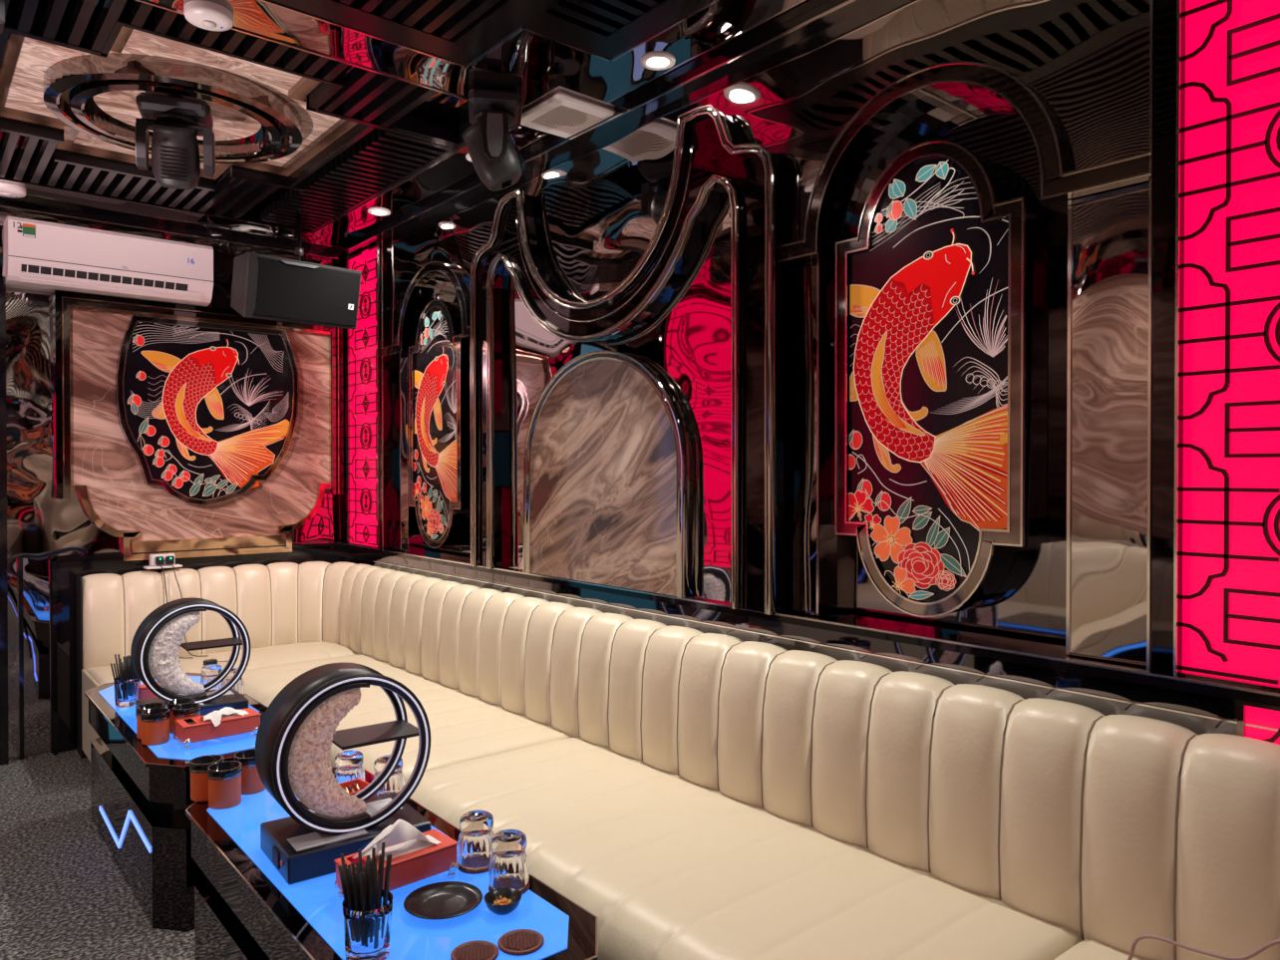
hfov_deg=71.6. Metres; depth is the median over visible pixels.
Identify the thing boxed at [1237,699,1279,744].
light panel
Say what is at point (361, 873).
straw
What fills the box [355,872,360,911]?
straw
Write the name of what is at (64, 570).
trim
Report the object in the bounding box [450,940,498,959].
coaster
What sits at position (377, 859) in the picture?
straw
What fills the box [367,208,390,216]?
recessed light
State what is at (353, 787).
box
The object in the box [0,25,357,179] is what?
trim
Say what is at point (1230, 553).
light panel
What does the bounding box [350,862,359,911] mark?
straw
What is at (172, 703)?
cup
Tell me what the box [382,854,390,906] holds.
straw
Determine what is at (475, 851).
drinking glass
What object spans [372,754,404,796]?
drinking glass
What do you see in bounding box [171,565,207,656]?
cable
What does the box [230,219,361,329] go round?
loudspeaker
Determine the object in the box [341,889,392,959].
glass
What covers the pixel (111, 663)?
straw
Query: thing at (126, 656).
straw
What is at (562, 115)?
air vent
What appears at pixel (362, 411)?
light panel
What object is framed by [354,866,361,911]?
straw
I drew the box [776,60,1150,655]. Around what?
trim
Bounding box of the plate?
[403,881,482,920]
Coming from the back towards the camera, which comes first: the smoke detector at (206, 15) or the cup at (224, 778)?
the smoke detector at (206, 15)
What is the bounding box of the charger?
[203,658,227,665]
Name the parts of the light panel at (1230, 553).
frame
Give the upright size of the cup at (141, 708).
0.108 m
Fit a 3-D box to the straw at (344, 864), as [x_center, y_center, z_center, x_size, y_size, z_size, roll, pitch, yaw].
[-0.554,0.803,1.698,0.007,0.149,0.031,0,1,36]
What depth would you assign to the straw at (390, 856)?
1.73 m
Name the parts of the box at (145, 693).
lid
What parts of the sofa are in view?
panel, power strip, seat, seat, seat, seat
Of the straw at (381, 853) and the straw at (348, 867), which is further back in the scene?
the straw at (381, 853)
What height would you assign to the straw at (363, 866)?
0.150 m
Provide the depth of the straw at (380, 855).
1.72 m
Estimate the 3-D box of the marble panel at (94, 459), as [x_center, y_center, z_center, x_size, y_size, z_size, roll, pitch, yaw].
[-2.509,-0.279,5.196,1.540,1.446,0.104,0,1,-40]
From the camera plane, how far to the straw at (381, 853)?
1.73 m
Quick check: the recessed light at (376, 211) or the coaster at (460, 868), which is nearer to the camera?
the coaster at (460, 868)
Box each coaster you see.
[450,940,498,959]
[457,863,488,874]
[488,883,529,894]
[497,929,544,956]
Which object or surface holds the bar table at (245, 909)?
on the floor
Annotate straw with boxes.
[110,662,115,679]
[113,662,118,679]
[114,653,120,679]
[121,661,124,679]
[124,663,127,679]
[125,655,128,679]
[129,655,131,679]
[337,865,349,910]
[339,853,344,866]
[341,866,349,908]
[342,863,353,911]
[346,864,355,911]
[347,867,354,911]
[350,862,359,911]
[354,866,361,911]
[355,861,360,892]
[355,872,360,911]
[357,848,362,872]
[359,872,365,912]
[361,865,367,911]
[362,873,366,911]
[364,861,368,911]
[367,860,372,911]
[371,847,375,910]
[371,862,373,910]
[372,866,373,909]
[374,858,376,909]
[375,859,377,894]
[375,874,380,909]
[377,854,381,897]
[379,853,382,908]
[380,841,385,907]
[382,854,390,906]
[385,856,390,905]
[386,854,392,904]
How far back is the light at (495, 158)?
3.27 m
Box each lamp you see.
[130,597,250,716]
[255,661,431,885]
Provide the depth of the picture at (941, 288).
2.43 m
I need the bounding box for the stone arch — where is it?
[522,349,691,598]
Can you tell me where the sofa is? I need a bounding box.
[76,553,1279,959]
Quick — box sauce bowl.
[483,887,521,915]
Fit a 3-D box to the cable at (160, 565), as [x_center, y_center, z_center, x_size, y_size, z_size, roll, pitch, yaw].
[-2.532,0.720,4.842,0.213,0.501,0.019,0,1,16]
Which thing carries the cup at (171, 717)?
on the cup at (172, 703)
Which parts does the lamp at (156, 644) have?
label plate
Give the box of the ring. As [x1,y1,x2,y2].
[42,52,302,163]
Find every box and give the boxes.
[139,681,161,699]
[175,706,261,750]
[333,819,458,897]
[338,778,376,798]
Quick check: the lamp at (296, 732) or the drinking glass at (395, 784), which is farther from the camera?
the drinking glass at (395, 784)
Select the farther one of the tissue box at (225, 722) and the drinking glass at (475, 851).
the tissue box at (225, 722)
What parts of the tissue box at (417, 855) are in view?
lid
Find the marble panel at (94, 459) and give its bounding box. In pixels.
[52,290,343,561]
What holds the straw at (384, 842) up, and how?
in the glass at (367, 934)
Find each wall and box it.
[0,209,346,759]
[341,0,1237,735]
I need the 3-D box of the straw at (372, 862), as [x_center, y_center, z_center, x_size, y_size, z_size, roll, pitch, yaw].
[-0.518,0.811,1.712,0.007,0.150,0.020,0,1,-16]
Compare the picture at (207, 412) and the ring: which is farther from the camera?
the picture at (207, 412)
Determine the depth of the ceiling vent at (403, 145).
3.75 m
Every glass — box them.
[113,674,140,707]
[200,663,222,690]
[220,667,244,695]
[333,750,365,783]
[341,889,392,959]
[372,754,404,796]
[457,809,494,870]
[488,829,529,891]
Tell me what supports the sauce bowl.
on the bar table at (245, 909)
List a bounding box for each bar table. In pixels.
[84,672,267,932]
[185,766,598,959]
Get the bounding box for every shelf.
[179,637,242,650]
[330,719,418,750]
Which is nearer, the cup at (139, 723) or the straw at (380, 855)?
the straw at (380, 855)
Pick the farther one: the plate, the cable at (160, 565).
the cable at (160, 565)
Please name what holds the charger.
on the sofa
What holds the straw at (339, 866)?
in the glass at (367, 934)
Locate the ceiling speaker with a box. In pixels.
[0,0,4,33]
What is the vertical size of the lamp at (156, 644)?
0.452 m
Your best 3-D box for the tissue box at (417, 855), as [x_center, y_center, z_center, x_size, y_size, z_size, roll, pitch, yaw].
[-0.553,0.847,2.028,0.256,0.164,0.118,0,1,-43]
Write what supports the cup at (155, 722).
on the bar table at (141, 794)
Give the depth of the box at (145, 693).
3.68 m
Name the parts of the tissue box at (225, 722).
lid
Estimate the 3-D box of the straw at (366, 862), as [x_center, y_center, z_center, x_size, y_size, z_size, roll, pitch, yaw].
[-0.536,0.825,1.745,0.013,0.150,0.007,0,1,34]
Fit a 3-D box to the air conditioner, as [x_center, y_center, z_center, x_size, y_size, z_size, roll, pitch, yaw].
[-2.856,-1.168,4.816,0.952,0.330,0.231,0,1,-40]
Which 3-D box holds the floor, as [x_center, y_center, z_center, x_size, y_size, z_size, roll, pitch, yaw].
[-1.094,1.512,1.478,5.000,0.050,8.250,0,1,-40]
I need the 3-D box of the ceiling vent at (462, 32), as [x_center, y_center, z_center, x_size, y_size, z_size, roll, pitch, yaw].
[-0.149,-1.445,0.608,3.168,0.079,4.343,0,1,-40]
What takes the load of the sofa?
on the floor
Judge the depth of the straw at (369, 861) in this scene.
1.69 m
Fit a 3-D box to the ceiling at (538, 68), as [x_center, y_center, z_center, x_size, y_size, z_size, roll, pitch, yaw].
[-1.145,-1.450,1.278,4.500,0.078,7.850,0,1,-40]
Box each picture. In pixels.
[115,315,299,505]
[408,299,470,548]
[835,139,1047,617]
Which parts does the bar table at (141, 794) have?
glowing panel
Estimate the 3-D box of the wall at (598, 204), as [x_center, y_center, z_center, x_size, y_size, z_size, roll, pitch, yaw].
[0.631,0.025,2.777,0.190,2.900,7.850,0,1,-40]
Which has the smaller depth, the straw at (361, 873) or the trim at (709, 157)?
the straw at (361, 873)
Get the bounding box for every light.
[135,92,215,189]
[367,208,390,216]
[461,87,524,191]
[640,52,675,70]
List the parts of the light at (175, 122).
yoke arm, panel, yoke arm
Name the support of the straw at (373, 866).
in the glass at (367, 934)
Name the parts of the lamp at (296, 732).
label plate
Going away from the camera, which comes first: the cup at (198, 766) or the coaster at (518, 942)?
the coaster at (518, 942)
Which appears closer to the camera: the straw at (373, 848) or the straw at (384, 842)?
the straw at (373, 848)
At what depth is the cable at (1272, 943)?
1.69 m
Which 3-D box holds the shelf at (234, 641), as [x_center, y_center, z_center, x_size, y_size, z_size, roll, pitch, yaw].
[-1.676,0.643,3.486,0.212,0.008,0.145,0,1,-38]
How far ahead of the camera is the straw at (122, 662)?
3.57 m
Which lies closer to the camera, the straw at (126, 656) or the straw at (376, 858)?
the straw at (376, 858)
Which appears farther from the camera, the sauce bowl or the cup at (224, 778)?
the cup at (224, 778)
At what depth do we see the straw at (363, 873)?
1.70 m
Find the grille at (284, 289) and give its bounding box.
[253,256,360,326]
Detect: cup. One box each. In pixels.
[135,702,164,739]
[136,715,141,739]
[140,707,170,745]
[167,697,195,733]
[169,710,173,733]
[172,702,201,739]
[189,754,224,801]
[207,760,242,809]
[233,748,265,794]
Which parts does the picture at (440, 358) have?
picture glass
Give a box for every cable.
[160,565,193,657]
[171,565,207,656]
[1127,935,1279,959]
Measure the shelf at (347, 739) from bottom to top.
0.008 m
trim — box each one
[0,0,718,234]
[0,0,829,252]
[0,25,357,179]
[0,199,344,765]
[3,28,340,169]
[331,0,1279,731]
[380,261,470,552]
[470,104,783,615]
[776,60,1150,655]
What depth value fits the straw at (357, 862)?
1.73 m
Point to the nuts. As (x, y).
(502, 901)
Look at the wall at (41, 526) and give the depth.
4.70 m
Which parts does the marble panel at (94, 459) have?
sill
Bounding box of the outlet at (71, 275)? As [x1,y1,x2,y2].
[19,264,203,296]
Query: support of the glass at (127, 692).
on the bar table at (141, 794)
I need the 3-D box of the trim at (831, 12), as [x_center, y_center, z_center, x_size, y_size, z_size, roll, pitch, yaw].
[0.552,-0.455,2.706,0.076,1.937,7.850,0,1,-40]
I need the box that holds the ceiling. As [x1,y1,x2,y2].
[0,0,469,210]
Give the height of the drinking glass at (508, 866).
0.115 m
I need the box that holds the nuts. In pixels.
[493,896,512,905]
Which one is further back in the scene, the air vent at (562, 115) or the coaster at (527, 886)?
the air vent at (562, 115)
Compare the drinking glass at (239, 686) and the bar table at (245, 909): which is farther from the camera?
the drinking glass at (239, 686)
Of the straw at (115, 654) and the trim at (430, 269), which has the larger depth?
the trim at (430, 269)
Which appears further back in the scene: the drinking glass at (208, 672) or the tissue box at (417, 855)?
the drinking glass at (208, 672)
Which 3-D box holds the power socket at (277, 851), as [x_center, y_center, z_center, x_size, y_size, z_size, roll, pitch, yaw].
[-0.857,0.898,2.100,0.004,0.038,0.080,0,1,-37]
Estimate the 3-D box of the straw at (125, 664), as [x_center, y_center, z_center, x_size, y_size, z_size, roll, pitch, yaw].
[-2.068,0.813,3.576,0.007,0.150,0.027,0,1,-14]
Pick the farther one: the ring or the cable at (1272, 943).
the ring
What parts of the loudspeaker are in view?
trim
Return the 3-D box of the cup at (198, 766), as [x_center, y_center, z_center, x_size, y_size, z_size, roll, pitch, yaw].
[-1.265,0.870,2.593,0.092,0.108,0.092,0,1,-40]
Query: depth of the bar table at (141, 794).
3.05 m
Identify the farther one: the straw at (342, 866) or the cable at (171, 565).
the cable at (171, 565)
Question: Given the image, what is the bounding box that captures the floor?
[0,749,194,959]
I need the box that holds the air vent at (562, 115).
[520,91,615,138]
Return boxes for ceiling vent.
[0,0,471,232]
[268,0,712,65]
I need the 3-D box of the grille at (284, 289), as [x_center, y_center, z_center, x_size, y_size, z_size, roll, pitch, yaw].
[-1.798,-1.012,4.817,0.014,0.300,0.600,16,12,40]
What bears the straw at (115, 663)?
in the glass at (127, 692)
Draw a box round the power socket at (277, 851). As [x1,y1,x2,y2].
[272,846,283,869]
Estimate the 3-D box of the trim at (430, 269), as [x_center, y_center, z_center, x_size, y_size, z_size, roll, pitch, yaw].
[-1.070,-0.369,4.769,0.160,1.562,1.165,0,1,-40]
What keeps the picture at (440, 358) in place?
attached to the wall at (598, 204)
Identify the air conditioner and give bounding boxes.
[3,216,213,307]
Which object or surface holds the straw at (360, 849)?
in the glass at (367, 934)
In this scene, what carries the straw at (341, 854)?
in the glass at (367, 934)
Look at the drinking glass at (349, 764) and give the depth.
2.60 m
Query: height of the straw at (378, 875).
0.150 m
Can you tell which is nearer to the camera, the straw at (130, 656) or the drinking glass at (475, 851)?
the drinking glass at (475, 851)
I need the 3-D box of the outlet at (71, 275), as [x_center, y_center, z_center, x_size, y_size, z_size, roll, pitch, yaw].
[-2.794,-1.063,4.743,0.850,0.054,0.031,0,1,-40]
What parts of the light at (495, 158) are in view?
yoke arm, panel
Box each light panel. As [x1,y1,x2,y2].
[346,243,377,548]
[1180,0,1279,691]
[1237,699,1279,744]
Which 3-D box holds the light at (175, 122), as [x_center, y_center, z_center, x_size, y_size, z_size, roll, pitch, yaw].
[-1.794,-1.304,3.431,0.270,0.358,0.210,0,1,-22]
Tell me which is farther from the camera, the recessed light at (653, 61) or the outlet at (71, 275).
the outlet at (71, 275)
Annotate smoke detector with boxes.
[0,182,25,197]
[183,0,233,30]
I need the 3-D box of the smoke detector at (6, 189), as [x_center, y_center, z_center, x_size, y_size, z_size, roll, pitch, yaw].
[-3.120,-1.419,4.366,0.170,0.040,0.170,0,1,-40]
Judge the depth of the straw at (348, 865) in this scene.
1.72 m
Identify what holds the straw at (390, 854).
in the glass at (367, 934)
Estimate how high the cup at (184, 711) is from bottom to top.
0.108 m

